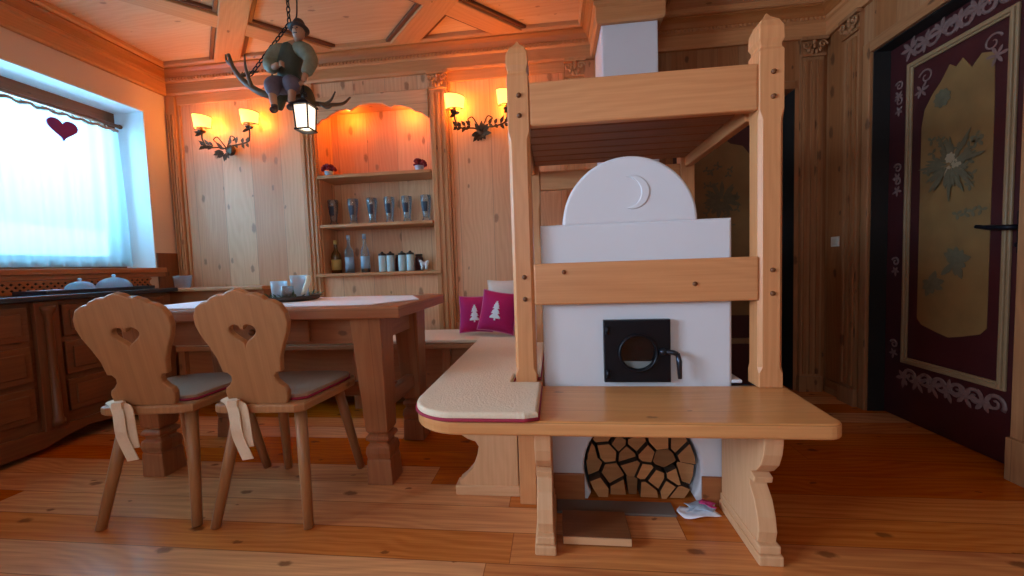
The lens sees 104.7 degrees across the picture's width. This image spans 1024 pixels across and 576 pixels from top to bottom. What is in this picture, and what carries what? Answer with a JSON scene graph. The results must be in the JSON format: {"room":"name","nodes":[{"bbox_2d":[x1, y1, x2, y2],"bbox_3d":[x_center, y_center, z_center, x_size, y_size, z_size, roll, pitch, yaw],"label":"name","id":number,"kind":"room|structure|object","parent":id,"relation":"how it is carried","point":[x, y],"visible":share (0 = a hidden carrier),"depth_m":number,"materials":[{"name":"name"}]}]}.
{"room":"traditional dwelling","nodes":[
{"label":"traditional dwelling","id":0,"kind":"room"},
{"bbox_2d":[0,26,176,423],"bbox_3d":[-3.059,-0.271,0.621,0.360,2.475,5.000,-2,3,6],"label":"wall","id":1,"kind":"structure","parent":0,"point":[18,49],"depth_m":2.80,"materials":[{"name":"beige paint"}]},
{"bbox_2d":[0,87,122,128],"bbox_3d":[-2.938,-1.111,1.961,0.032,0.032,1.838,-2,3,6],"label":"curtain rod","id":2,"kind":"object","parent":1,"relation":"attached to","point":[3,90],"visible":1,"depth_m":2.49,"materials":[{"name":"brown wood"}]},
{"bbox_2d":[0,94,132,266],"bbox_3d":[-2.897,-0.599,1.979,0.054,0.993,1.800,-2,3,6],"label":"sheer curtain","id":3,"kind":"object","parent":2,"relation":"hanging from","point":[63,203],"visible":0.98,"depth_m":2.46,"materials":[{"name":"white fabric"}]},
{"bbox_2d":[46,117,77,140],"bbox_3d":[-2.814,-0.987,2.475,0.010,0.133,0.160,-2,3,6],"label":"heart ornament","id":4,"kind":"object","parent":3,"relation":"hanging from","point":[65,130],"visible":1,"depth_m":2.47,"materials":[{"name":"fabric"}]},
{"bbox_2d":[0,76,126,268],"bbox_3d":[-3.000,-0.649,1.985,0.055,1.130,1.853,-2,3,6],"label":"window","id":5,"kind":"structure","parent":1,"relation":"in","point":[6,83],"depth_m":2.52,"materials":[{"name":"brown wood"}]},
{"bbox_2d":[0,58,156,267],"bbox_3d":[-2.995,-0.577,0.729,0.239,1.130,4.365,-2,3,6],"label":"trim","id":6,"kind":"structure","parent":1,"relation":"attached to","point":[132,138],"depth_m":2.87,"materials":[{"name":"white paint"}]},
{"bbox_2d":[0,268,166,281],"bbox_3d":[-2.812,-0.057,1.998,0.255,0.065,1.960,-2,3,6],"label":"trim","id":7,"kind":"structure","parent":1,"relation":"attached to","point":[84,273],"depth_m":2.40,"materials":[{"name":"brown wood"}]},
{"bbox_2d":[156,253,178,287],"bbox_3d":[-2.589,0.275,3.030,0.012,1.080,0.183,-2,3,6],"label":"trim","id":8,"kind":"structure","parent":1,"relation":"attached to","point":[169,261],"depth_m":2.98,"materials":[{"name":"brown wood"}]},
{"bbox_2d":[45,0,767,61],"bbox_3d":[-0.447,-1.639,0.453,5.900,0.100,5.600,-2,3,6],"label":"ceiling","id":9,"kind":"structure","parent":0,"point":[165,37],"depth_m":2.46,"materials":[{"name":"brown wood"}]},
{"bbox_2d":[29,0,525,62],"bbox_3d":[-0.599,-1.559,0.273,4.776,0.038,5.101,-2,3,6],"label":"trim","id":10,"kind":"structure","parent":9,"relation":"attached to","point":[231,24],"depth_m":2.45,"materials":[{"name":"brown wood"}]},
{"bbox_2d":[225,0,350,133],"bbox_3d":[-1.084,-1.231,1.877,0.571,1.027,0.387,-3,4,-22],"label":"antler chandelier","id":11,"kind":"object","parent":9,"relation":"hanging from","point":[294,61],"visible":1,"depth_m":1.82,"materials":[{"name":"black metal"}]},
{"bbox_2d":[180,41,826,389],"bbox_3d":[-0.188,-0.501,2.963,5.600,2.475,0.300,-2,3,6],"label":"wall","id":12,"kind":"structure","parent":0,"point":[246,209],"depth_m":2.98,"materials":[{"name":"brown wood"}]},
{"bbox_2d":[165,96,189,275],"bbox_3d":[-2.562,-0.324,3.065,0.087,2.268,0.035,-2,3,6],"label":"trim","id":13,"kind":"structure","parent":12,"relation":"attached to","point":[170,101],"depth_m":3.03,"materials":[{"name":"brown wood"}]},
{"bbox_2d":[191,108,259,160],"bbox_3d":[-2.067,-1.109,2.891,0.523,0.355,0.151,-2,3,6],"label":"wall sconce","id":14,"kind":"object","parent":12,"relation":"attached to","point":[248,116],"visible":1,"depth_m":2.85,"materials":[{"name":"brown metal"}]},
{"bbox_2d":[301,83,325,296],"bbox_3d":[-1.472,-0.353,2.944,0.117,2.268,0.035,-2,3,6],"label":"trim","id":15,"kind":"structure","parent":12,"relation":"attached to","point":[308,141],"depth_m":2.92,"materials":[{"name":"brown wood"}]},
{"bbox_2d":[176,61,567,321],"bbox_3d":[-1.069,-0.616,2.895,2.930,1.770,0.012,-2,3,6],"label":"trim","id":16,"kind":"structure","parent":12,"relation":"attached to","point":[553,67],"depth_m":2.86,"materials":[{"name":"brown wood"}]},
{"bbox_2d":[315,89,428,125],"bbox_3d":[-1.018,-1.296,2.845,0.858,0.200,0.022,-2,3,6],"label":"trim","id":17,"kind":"structure","parent":12,"relation":"attached to","point":[417,100],"depth_m":2.82,"materials":[{"name":"brown wood"}]},
{"bbox_2d":[317,169,431,184],"bbox_3d":[-0.993,-0.831,2.966,0.858,0.024,0.230,-2,3,6],"label":"shelf","id":18,"kind":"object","parent":12,"relation":"attached to","point":[420,174],"depth_m":2.90,"materials":[{"name":"brown wood"}]},
{"bbox_2d":[321,164,336,174],"bbox_3d":[-1.363,-0.875,2.936,0.099,0.091,0.103,1,4,38],"label":"flower pot","id":19,"kind":"object","parent":18,"relation":"on","point":[330,167],"visible":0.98,"depth_m":2.92,"materials":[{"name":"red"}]},
{"bbox_2d":[413,158,426,169],"bbox_3d":[-0.666,-0.895,2.862,0.101,0.092,0.102,-3,3,-10],"label":"flower pot","id":20,"kind":"object","parent":18,"relation":"on","point":[419,163],"visible":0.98,"depth_m":2.84,"materials":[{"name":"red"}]},
{"bbox_2d":[320,220,433,230],"bbox_3d":[-0.980,-0.471,2.986,0.858,0.024,0.230,-2,3,6],"label":"shelf","id":21,"kind":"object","parent":12,"relation":"attached to","point":[420,223],"depth_m":2.90,"materials":[{"name":"brown wood"}]},
{"bbox_2d":[327,200,337,224],"bbox_3d":[-1.366,-0.571,3.022,0.078,0.195,0.077,-2,3,6],"label":"beer glass","id":22,"kind":"object","parent":21,"relation":"on","point":[330,208],"visible":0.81,"depth_m":3.00,"materials":[{"name":"white"}]},
{"bbox_2d":[347,199,357,223],"bbox_3d":[-1.207,-0.576,3.005,0.078,0.195,0.077,-2,3,6],"label":"beer glass","id":23,"kind":"object","parent":21,"relation":"on","point":[350,207],"visible":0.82,"depth_m":2.98,"materials":[{"name":"white"}]},
{"bbox_2d":[366,197,376,222],"bbox_3d":[-1.058,-0.580,2.988,0.078,0.195,0.077,-2,3,6],"label":"beer glass","id":24,"kind":"object","parent":21,"relation":"on","point":[369,206],"visible":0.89,"depth_m":2.96,"materials":[{"name":"white"}]},
{"bbox_2d":[384,197,393,221],"bbox_3d":[-0.921,-0.583,2.973,0.078,0.195,0.077,-2,3,6],"label":"beer glass","id":25,"kind":"object","parent":21,"relation":"on","point":[387,205],"visible":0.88,"depth_m":2.95,"materials":[{"name":"white"}]},
{"bbox_2d":[401,196,411,220],"bbox_3d":[-0.786,-0.587,2.958,0.078,0.195,0.077,-2,3,6],"label":"beer glass","id":26,"kind":"object","parent":21,"relation":"on","point":[404,204],"visible":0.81,"depth_m":2.94,"materials":[{"name":"white"}]},
{"bbox_2d":[420,194,430,219],"bbox_3d":[-0.640,-0.591,2.942,0.078,0.195,0.077,-2,3,6],"label":"beer glass","id":27,"kind":"object","parent":21,"relation":"on","point":[423,203],"visible":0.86,"depth_m":2.92,"materials":[{"name":"white"}]},
{"bbox_2d":[316,270,441,276],"bbox_3d":[-0.969,-0.111,2.999,0.958,0.024,0.245,-2,3,6],"label":"shelf","id":28,"kind":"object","parent":12,"relation":"attached to","point":[422,271],"depth_m":2.88,"materials":[{"name":"brown wood"}]},
{"bbox_2d":[331,240,341,272],"bbox_3d":[-1.355,-0.240,3.041,0.074,0.252,0.074,-2,3,6],"label":"glass bottle","id":29,"kind":"object","parent":28,"relation":"on","point":[336,263],"visible":0.88,"depth_m":3.02,"materials":[{"name":"brown"}]},
{"bbox_2d":[345,235,354,272],"bbox_3d":[-1.249,-0.260,3.028,0.068,0.288,0.068,-2,3,6],"label":"glass bottle","id":30,"kind":"object","parent":28,"relation":"on","point":[349,255],"visible":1,"depth_m":3.01,"materials":[{"name":"white"}]},
{"bbox_2d":[360,234,370,271],"bbox_3d":[-1.122,-0.266,3.014,0.068,0.293,0.068,-2,3,6],"label":"glass bottle","id":31,"kind":"object","parent":28,"relation":"on","point":[365,260],"visible":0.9,"depth_m":3.00,"materials":[{"name":"white"}]},
{"bbox_2d":[378,252,386,271],"bbox_3d":[-0.981,-0.199,2.993,0.058,0.152,0.058,-2,3,6],"label":"storage jar","id":32,"kind":"object","parent":28,"relation":"on","point":[382,256],"visible":0.99,"depth_m":2.97,"materials":[{"name":"white ceramic"}]},
{"bbox_2d":[386,251,394,271],"bbox_3d":[-0.918,-0.201,2.986,0.058,0.152,0.058,-2,3,6],"label":"storage jar","id":33,"kind":"object","parent":28,"relation":"on","point":[390,256],"visible":0.99,"depth_m":2.96,"materials":[{"name":"white ceramic"}]},
{"bbox_2d":[398,251,405,270],"bbox_3d":[-0.827,-0.203,2.976,0.058,0.152,0.058,-2,3,6],"label":"storage jar","id":34,"kind":"object","parent":28,"relation":"on","point":[401,256],"visible":0.88,"depth_m":2.95,"materials":[{"name":"white ceramic"}]},
{"bbox_2d":[406,251,414,270],"bbox_3d":[-0.764,-0.205,2.969,0.058,0.152,0.058,-2,3,6],"label":"storage jar","id":35,"kind":"object","parent":28,"relation":"on","point":[409,255],"visible":1,"depth_m":2.95,"materials":[{"name":"white ceramic"}]},
{"bbox_2d":[0,0,841,78],"bbox_3d":[-0.597,-1.512,0.276,4.675,0.057,5.000,-2,3,6],"label":"trim","id":36,"kind":"structure","parent":12,"relation":"attached to","point":[28,7],"depth_m":2.62,"materials":[{"name":"brown wood"}]},
{"bbox_2d":[0,0,872,96],"bbox_3d":[-0.594,-1.427,0.281,4.675,0.115,5.000,-2,3,6],"label":"trim","id":37,"kind":"structure","parent":12,"relation":"attached to","point":[604,12],"depth_m":2.58,"materials":[{"name":"brown wood"}]},
{"bbox_2d":[426,69,456,329],"bbox_3d":[-0.486,-0.380,2.826,0.150,2.268,0.051,-2,3,6],"label":"trim","id":38,"kind":"structure","parent":12,"relation":"attached to","point":[437,79],"depth_m":2.81,"materials":[{"name":"brown wood"}]},
{"bbox_2d":[444,88,507,141],"bbox_3d":[-0.206,-1.164,2.681,0.506,0.327,0.155,-2,3,6],"label":"wall sconce","id":39,"kind":"object","parent":12,"relation":"attached to","point":[453,100],"visible":0.87,"depth_m":2.65,"materials":[{"name":"brown metal"}]},
{"bbox_2d":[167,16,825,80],"bbox_3d":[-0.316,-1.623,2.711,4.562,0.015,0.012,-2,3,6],"label":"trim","id":40,"kind":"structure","parent":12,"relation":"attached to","point":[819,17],"depth_m":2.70,"materials":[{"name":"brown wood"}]},
{"bbox_2d":[564,57,585,194],"bbox_3d":[0.459,-0.406,2.721,0.146,2.268,0.051,-2,3,6],"label":"trim","id":41,"kind":"structure","parent":12,"relation":"attached to","point":[574,67],"depth_m":2.65,"materials":[{"name":"brown wood"}]},
{"bbox_2d":[673,125,753,384],"bbox_3d":[1.457,-0.291,2.760,0.698,1.960,0.052,-2,3,6],"label":"door","id":42,"kind":"structure","parent":12,"relation":"in","point":[722,177],"depth_m":2.72,"materials":[{"name":"red paint"}]},
{"bbox_2d":[665,81,795,163],"bbox_3d":[1.450,-0.310,2.637,0.815,2.020,0.015,-2,3,6],"label":"trim","id":43,"kind":"structure","parent":12,"relation":"attached to","point":[789,85],"depth_m":2.53,"materials":[{"name":"brown wood"}]},
{"bbox_2d":[781,90,794,389],"bbox_3d":[1.833,-0.300,2.684,0.065,1.970,0.159,-2,3,6],"label":"trim","id":44,"kind":"structure","parent":12,"relation":"attached to","point":[789,99],"depth_m":2.66,"materials":[{"name":"black"}]},
{"bbox_2d":[796,35,828,391],"bbox_3d":[1.938,-0.446,2.557,0.154,2.268,0.051,-2,3,6],"label":"trim","id":45,"kind":"structure","parent":12,"relation":"attached to","point":[811,53],"depth_m":2.55,"materials":[{"name":"brown wood"}]},
{"bbox_2d":[0,385,1023,575],"bbox_3d":[-0.361,0.920,0.599,5.900,0.080,5.600,-2,3,6],"label":"floor","id":46,"kind":"structure","parent":0,"point":[892,495],"depth_m":1.42,"materials":[{"name":"brown wood"}]},
{"bbox_2d":[0,292,170,465],"bbox_3d":[-2.543,0.480,1.910,0.300,0.795,1.740,-2,3,6],"label":"sideboard","id":47,"kind":"object","parent":46,"relation":"on","point":[53,385],"visible":0.48,"depth_m":2.04,"materials":[{"name":"brown wood"}]},
{"bbox_2d":[0,287,177,303],"bbox_3d":[-2.570,0.067,1.898,0.300,0.029,1.760,-2,3,6],"label":"countertop","id":48,"kind":"structure","parent":47,"relation":"on","point":[31,298],"depth_m":2.15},
{"bbox_2d":[0,277,151,295],"bbox_3d":[-2.714,0.013,1.955,0.014,0.076,1.836,-2,3,6],"label":"radiator grille","id":49,"kind":"object","parent":48,"relation":"on","point":[6,288],"visible":0.46,"depth_m":2.26,"materials":[{"name":"brown wood"}]},
{"bbox_2d":[12,285,154,295],"bbox_3d":[-2.520,0.012,2.368,0.210,0.021,0.570,-2,3,6],"label":"tray","id":50,"kind":"object","parent":48,"relation":"on","point":[52,292],"visible":0.88,"depth_m":2.22,"materials":[{"name":"black paint"}]},
{"bbox_2d":[64,278,95,289],"bbox_3d":[-2.527,-0.021,2.311,0.141,0.078,0.141,-2,3,6],"label":"glass cloche","id":51,"kind":"object","parent":50,"relation":"on","point":[79,284],"visible":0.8,"depth_m":2.28,"materials":[{"name":"white"}]},
{"bbox_2d":[96,274,132,287],"bbox_3d":[-2.507,-0.041,2.489,0.185,0.095,0.185,-2,3,6],"label":"glass cloche","id":52,"kind":"object","parent":50,"relation":"on","point":[113,281],"visible":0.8,"depth_m":2.44,"materials":[{"name":"white"}]},
{"bbox_2d":[73,292,271,530],"bbox_3d":[-1.322,0.427,1.587,0.410,0.857,0.490,-2,3,-1],"label":"chair","id":53,"kind":"object","parent":46,"relation":"on","point":[139,368],"visible":0.91,"depth_m":1.40,"materials":[{"name":"brown wood"}]},
{"bbox_2d":[170,285,271,375],"bbox_3d":[-2.151,0.398,2.941,0.845,0.815,0.190,-2,3,6],"label":"ledge","id":54,"kind":"object","parent":46,"relation":"on","point":[191,294],"visible":0.25,"depth_m":2.87,"materials":[{"name":"brown wood"}]},
{"bbox_2d":[172,275,192,287],"bbox_3d":[-2.457,-0.048,2.947,0.124,0.091,0.124,-2,3,6],"label":"glass bowl","id":55,"kind":"object","parent":54,"relation":"on","point":[184,281],"visible":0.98,"depth_m":2.91,"materials":[{"name":"white"}]},
{"bbox_2d":[193,288,364,529],"bbox_3d":[-0.889,0.414,1.564,0.410,0.857,0.490,-2,3,3],"label":"chair","id":56,"kind":"object","parent":46,"relation":"on","point":[253,366],"visible":1,"depth_m":1.38,"materials":[{"name":"brown wood"}]},
{"bbox_2d":[122,294,443,484],"bbox_3d":[-1.048,0.447,1.911,1.332,0.760,0.620,-2,3,6],"label":"dining table","id":57,"kind":"object","parent":46,"relation":"on","point":[371,329],"visible":0.66,"depth_m":1.66,"materials":[{"name":"brown wood"}]},
{"bbox_2d":[164,301,203,308],"bbox_3d":[-1.502,0.081,1.879,0.391,0.005,0.408,-2,3,6],"label":"table runner","id":58,"kind":"object","parent":57,"relation":"on","point":[190,305],"depth_m":1.84,"materials":[{"name":"white fabric"}]},
{"bbox_2d":[281,295,418,306],"bbox_3d":[-0.735,0.059,1.816,0.663,0.005,0.518,-2,3,6],"label":"table runner","id":59,"kind":"object","parent":57,"relation":"on","point":[344,301],"depth_m":1.78,"materials":[{"name":"white fabric"}]},
{"bbox_2d":[264,289,325,301],"bbox_3d":[-1.086,0.029,1.938,0.301,0.062,0.311,-3,3,-19],"label":"serving tray","id":60,"kind":"object","parent":59,"relation":"on","point":[311,296],"visible":0.72,"depth_m":1.85,"materials":[{"name":"brown metal"}]},
{"bbox_2d":[270,281,286,297],"bbox_3d":[-1.130,0.009,1.918,0.072,0.084,0.072,-2,3,6],"label":"glass tumbler","id":61,"kind":"object","parent":60,"relation":"on","point":[275,285],"visible":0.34,"depth_m":1.89,"materials":[{"name":"white"}]},
{"bbox_2d":[280,286,293,296],"bbox_3d":[-1.067,0.020,1.876,0.056,0.059,0.056,-2,3,6],"label":"glass tumbler","id":62,"kind":"object","parent":60,"relation":"on","point":[286,291],"visible":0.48,"depth_m":1.86,"materials":[{"name":"white"}]},
{"bbox_2d":[264,289,325,297],"bbox_3d":[-1.086,0.021,1.937,0.301,0.047,0.311,-3,3,-19],"label":"greenery","id":63,"kind":"object","parent":60,"relation":"on","point":[311,295],"depth_m":1.87,"materials":[{"name":"green plant"}]},
{"bbox_2d":[289,275,308,296],"bbox_3d":[-1.047,-0.009,1.948,0.084,0.109,0.084,-2,3,6],"label":"glass tumbler","id":64,"kind":"object","parent":60,"relation":"on","point":[298,281],"visible":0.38,"depth_m":1.91,"materials":[{"name":"white"}]},
{"bbox_2d":[301,275,310,295],"bbox_3d":[-0.993,-0.013,1.905,0.029,0.099,0.054,0,4,28],"label":"taper candle","id":65,"kind":"object","parent":60,"relation":"on","point":[308,277],"visible":0.98,"depth_m":1.90,"materials":[{"name":"beige wax"}]},
{"bbox_2d":[176,343,473,408],"bbox_3d":[-1.026,0.565,2.717,2.530,0.432,0.410,-2,3,6],"label":"bench","id":66,"kind":"object","parent":46,"relation":"on","point":[439,357],"visible":0.16,"depth_m":2.60,"materials":[{"name":"brown wood"}]},
{"bbox_2d":[192,328,514,345],"bbox_3d":[-1.039,0.336,2.702,2.480,0.024,0.395,-2,3,6],"label":"bench cushion","id":67,"kind":"object","parent":66,"relation":"on","point":[450,335],"visible":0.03,"depth_m":2.53,"materials":[{"name":"beige fabric"}]},
{"bbox_2d":[459,296,492,332],"bbox_3d":[-0.236,0.171,2.584,0.226,0.240,0.121,-2,3,6],"label":"throw cushion","id":68,"kind":"object","parent":67,"relation":"on","point":[470,307],"visible":0.71,"depth_m":2.55,"materials":[{"name":"fabric"}]},
{"bbox_2d":[477,289,514,335],"bbox_3d":[-0.086,0.151,2.496,0.282,0.291,0.132,-2,3,6],"label":"throw cushion","id":69,"kind":"object","parent":67,"relation":"on","point":[497,310],"visible":0.91,"depth_m":2.46,"materials":[{"name":"fabric"}]},
{"bbox_2d":[487,280,513,293],"bbox_3d":[-0.041,0.093,2.686,0.256,0.301,0.102,-2,3,6],"label":"throw cushion","id":70,"kind":"object","parent":67,"relation":"on","point":[497,286],"visible":0.2,"depth_m":2.67,"materials":[{"name":"white fabric"}]},
{"bbox_2d":[562,510,631,546],"bbox_3d":[0.277,0.801,1.317,0.215,0.032,0.139,-2,3,6],"label":"board","id":71,"kind":"object","parent":46,"relation":"on","point":[605,528],"visible":1,"depth_m":1.29,"materials":[{"name":"brown wood"}]},
{"bbox_2d":[589,467,607,496],"bbox_3d":[0.349,0.754,1.648,0.068,0.076,0.275,-2,3,6],"label":"log","id":72,"kind":"object","parent":46,"relation":"on","point":[598,481],"visible":0.47,"depth_m":1.51,"materials":[{"name":"brown wood"}]},
{"bbox_2d":[585,441,601,473],"bbox_3d":[0.335,0.688,1.661,0.060,0.066,0.244,-2,3,6],"label":"log","id":73,"kind":"object","parent":72,"relation":"on","point":[593,466],"visible":0.46,"depth_m":1.54,"materials":[{"name":"brown wood"}]},
{"bbox_2d":[586,438,597,460],"bbox_3d":[0.322,0.619,1.644,0.040,0.068,0.272,-2,3,6],"label":"log","id":74,"kind":"object","parent":73,"relation":"on","point":[591,453],"visible":0.44,"depth_m":1.51,"materials":[{"name":"brown wood"}]},
{"bbox_2d":[607,476,625,494],"bbox_3d":[0.423,0.759,1.650,0.059,0.061,0.256,-2,3,6],"label":"log","id":75,"kind":"object","parent":46,"relation":"on","point":[617,486],"visible":0.41,"depth_m":1.52,"materials":[{"name":"brown wood"}]},
{"bbox_2d":[600,456,623,482],"bbox_3d":[0.403,0.707,1.651,0.084,0.080,0.252,-2,3,6],"label":"log","id":76,"kind":"object","parent":75,"relation":"on","point":[612,470],"visible":0.44,"depth_m":1.53,"materials":[{"name":"brown wood"}]},
{"bbox_2d":[597,439,615,461],"bbox_3d":[0.379,0.627,1.645,0.071,0.072,0.258,-2,3,6],"label":"log","id":77,"kind":"object","parent":76,"relation":"on","point":[607,451],"visible":0.47,"depth_m":1.52,"materials":[{"name":"brown wood"}]},
{"bbox_2d":[615,438,634,461],"bbox_3d":[0.452,0.625,1.635,0.063,0.061,0.262,-2,3,6],"label":"log","id":78,"kind":"object","parent":76,"relation":"on","point":[627,452],"visible":0.41,"depth_m":1.51,"materials":[{"name":"brown wood"}]},
{"bbox_2d":[610,437,625,451],"bbox_3d":[0.419,0.579,1.630,0.052,0.065,0.274,-2,3,6],"label":"log","id":79,"kind":"object","parent":78,"relation":"on","point":[618,443],"visible":0.33,"depth_m":1.50,"materials":[{"name":"brown wood"}]},
{"bbox_2d":[625,437,645,450],"bbox_3d":[0.488,0.577,1.628,0.066,0.069,0.263,-2,3,6],"label":"log","id":80,"kind":"object","parent":78,"relation":"on","point":[635,443],"visible":0.28,"depth_m":1.50,"materials":[{"name":"brown wood"}]},
{"bbox_2d":[557,499,676,516],"bbox_3d":[0.374,0.802,1.442,0.418,0.009,0.076,-2,3,6],"label":"plate","id":81,"kind":"object","parent":46,"relation":"on","point":[630,508],"visible":0.96,"depth_m":1.44,"materials":[{"name":"grey metal"}]},
{"bbox_2d":[622,469,636,493],"bbox_3d":[0.476,0.752,1.646,0.041,0.072,0.251,-2,3,6],"label":"log","id":82,"kind":"object","parent":46,"relation":"on","point":[631,482],"visible":0.37,"depth_m":1.52,"materials":[{"name":"brown wood"}]},
{"bbox_2d":[619,449,639,476],"bbox_3d":[0.463,0.675,1.631,0.072,0.063,0.274,-2,3,6],"label":"log","id":83,"kind":"object","parent":82,"relation":"on","point":[630,466],"visible":0.41,"depth_m":1.50,"materials":[{"name":"brown wood"}]},
{"bbox_2d":[418,364,841,566],"bbox_3d":[0.369,0.567,1.732,1.260,0.447,1.220,-2,3,6],"label":"bench","id":84,"kind":"object","parent":46,"relation":"on","point":[753,423],"visible":0.83,"depth_m":1.21,"materials":[{"name":"brown wood"}]},
{"bbox_2d":[416,337,543,422],"bbox_3d":[-0.060,0.341,1.760,0.412,0.027,1.231,-2,3,6],"label":"bench cushion","id":85,"kind":"object","parent":84,"relation":"on","point":[480,386],"visible":0.86,"depth_m":1.36,"materials":[{"name":"beige fabric"}]},
{"bbox_2d":[540,20,741,504],"bbox_3d":[0.515,-0.471,2.041,0.715,2.473,1.373,-2,3,6],"label":"stove","id":86,"kind":"object","parent":46,"relation":"on","point":[627,208],"visible":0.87,"depth_m":1.44,"materials":[{"name":"paint"}]},
{"bbox_2d":[506,13,784,387],"bbox_3d":[0.505,-0.078,1.784,0.925,1.718,0.811,-2,3,6],"label":"frame","id":87,"kind":"object","parent":46,"relation":"on","point":[683,115],"visible":0.94,"depth_m":1.39,"materials":[{"name":"brown wood"}]},
{"bbox_2d":[637,477,657,497],"bbox_3d":[0.535,0.756,1.631,0.065,0.061,0.269,-2,3,6],"label":"log","id":88,"kind":"object","parent":46,"relation":"on","point":[645,488],"visible":0.41,"depth_m":1.50,"materials":[{"name":"brown wood"}]},
{"bbox_2d":[634,449,652,478],"bbox_3d":[0.518,0.687,1.628,0.062,0.060,0.269,-2,3,6],"label":"log","id":89,"kind":"object","parent":88,"relation":"on","point":[644,468],"visible":0.41,"depth_m":1.50,"materials":[{"name":"brown wood"}]},
{"bbox_2d":[636,438,653,461],"bbox_3d":[0.522,0.616,1.622,0.058,0.067,0.271,-2,3,6],"label":"log","id":90,"kind":"object","parent":89,"relation":"on","point":[645,453],"visible":0.41,"depth_m":1.49,"materials":[{"name":"brown wood"}]},
{"bbox_2d":[647,460,663,487],"bbox_3d":[0.557,0.712,1.623,0.058,0.072,0.274,-2,3,6],"label":"log","id":91,"kind":"object","parent":88,"relation":"on","point":[656,476],"visible":0.44,"depth_m":1.49,"materials":[{"name":"brown wood"}]},
{"bbox_2d":[657,467,674,498],"bbox_3d":[0.601,0.750,1.620,0.055,0.070,0.275,-2,3,6],"label":"log","id":92,"kind":"object","parent":46,"relation":"on","point":[667,486],"visible":0.41,"depth_m":1.49,"materials":[{"name":"brown wood"}]},
{"bbox_2d":[669,476,689,497],"bbox_3d":[0.646,0.760,1.620,0.075,0.047,0.266,-2,3,6],"label":"log","id":93,"kind":"object","parent":46,"relation":"on","point":[680,491],"visible":0.41,"depth_m":1.49,"materials":[{"name":"brown wood"}]},
{"bbox_2d":[662,463,680,484],"bbox_3d":[0.620,0.698,1.614,0.049,0.065,0.276,-2,3,6],"label":"log","id":94,"kind":"object","parent":93,"relation":"on","point":[670,471],"visible":0.44,"depth_m":1.48,"materials":[{"name":"brown wood"}]},
{"bbox_2d":[650,443,674,466],"bbox_3d":[0.592,0.639,1.626,0.084,0.072,0.252,-2,3,6],"label":"log","id":95,"kind":"object","parent":94,"relation":"on","point":[663,457],"visible":0.4,"depth_m":1.50,"materials":[{"name":"brown wood"}]},
{"bbox_2d":[647,438,667,449],"bbox_3d":[0.563,0.571,1.615,0.073,0.059,0.271,-2,3,6],"label":"log","id":96,"kind":"object","parent":95,"relation":"on","point":[657,443],"visible":0.22,"depth_m":1.48,"materials":[{"name":"brown wood"}]},
{"bbox_2d":[668,438,686,451],"bbox_3d":[0.639,0.573,1.608,0.059,0.069,0.269,-2,3,6],"label":"log","id":97,"kind":"object","parent":95,"relation":"on","point":[675,444],"visible":0.26,"depth_m":1.48,"materials":[{"name":"brown wood"}]},
{"bbox_2d":[668,445,693,483],"bbox_3d":[0.671,0.693,1.621,0.063,0.086,0.250,-2,3,6],"label":"log","id":98,"kind":"object","parent":93,"relation":"on","point":[684,470],"visible":0.47,"depth_m":1.50,"materials":[{"name":"brown wood"}]},
{"bbox_2d":[674,441,695,463],"bbox_3d":[0.664,0.610,1.605,0.064,0.077,0.273,-2,3,6],"label":"log","id":99,"kind":"object","parent":98,"relation":"on","point":[685,454],"visible":0.41,"depth_m":1.47,"materials":[{"name":"brown wood"}]},
{"bbox_2d":[677,499,721,518],"bbox_3d":[0.659,0.780,1.401,0.148,0.036,0.084,-2,3,6],"label":"cloth","id":100,"kind":"object","parent":46,"relation":"on","point":[699,508],"visible":1,"depth_m":1.39,"materials":[{"name":"white fabric"}]},
{"bbox_2d":[823,0,950,409],"bbox_3d":[1.914,-0.406,0.068,0.300,2.475,5.000,-2,3,6],"label":"wall","id":101,"kind":"structure","parent":0,"point":[880,15],"depth_m":2.47,"materials":[{"name":"brown wood"}]},
{"bbox_2d":[824,378,836,396],"bbox_3d":[2.058,0.643,2.530,0.014,0.090,0.150,-2,3,6],"label":"baseboard","id":102,"kind":"structure","parent":101,"relation":"attached to","point":[830,386],"depth_m":2.54,"materials":[{"name":"brown wood"}]},
{"bbox_2d":[837,7,864,406],"bbox_3d":[1.988,-0.435,2.331,0.051,2.268,0.144,-2,3,6],"label":"trim","id":103,"kind":"structure","parent":101,"relation":"attached to","point":[853,24],"depth_m":2.31,"materials":[{"name":"brown wood"}]},
{"bbox_2d":[867,0,970,410],"bbox_3d":[2.015,-0.271,1.844,0.099,1.995,0.730,-2,3,6],"label":"trim","id":104,"kind":"structure","parent":101,"relation":"attached to","point":[878,218],"depth_m":2.19,"materials":[{"name":"black wood"}]},
{"bbox_2d":[857,0,1023,487],"bbox_3d":[1.945,-0.297,1.817,0.030,2.055,0.895,-2,3,6],"label":"trim","id":105,"kind":"structure","parent":101,"relation":"attached to","point":[1014,444],"depth_m":1.91,"materials":[{"name":"brown wood"}]},
{"bbox_2d":[884,0,1023,463],"bbox_3d":[2.037,-0.275,1.839,0.114,1.994,0.722,-2,3,6],"label":"door","id":106,"kind":"structure","parent":101,"relation":"in","point":[957,90],"depth_m":1.81,"materials":[{"name":"red paint"}]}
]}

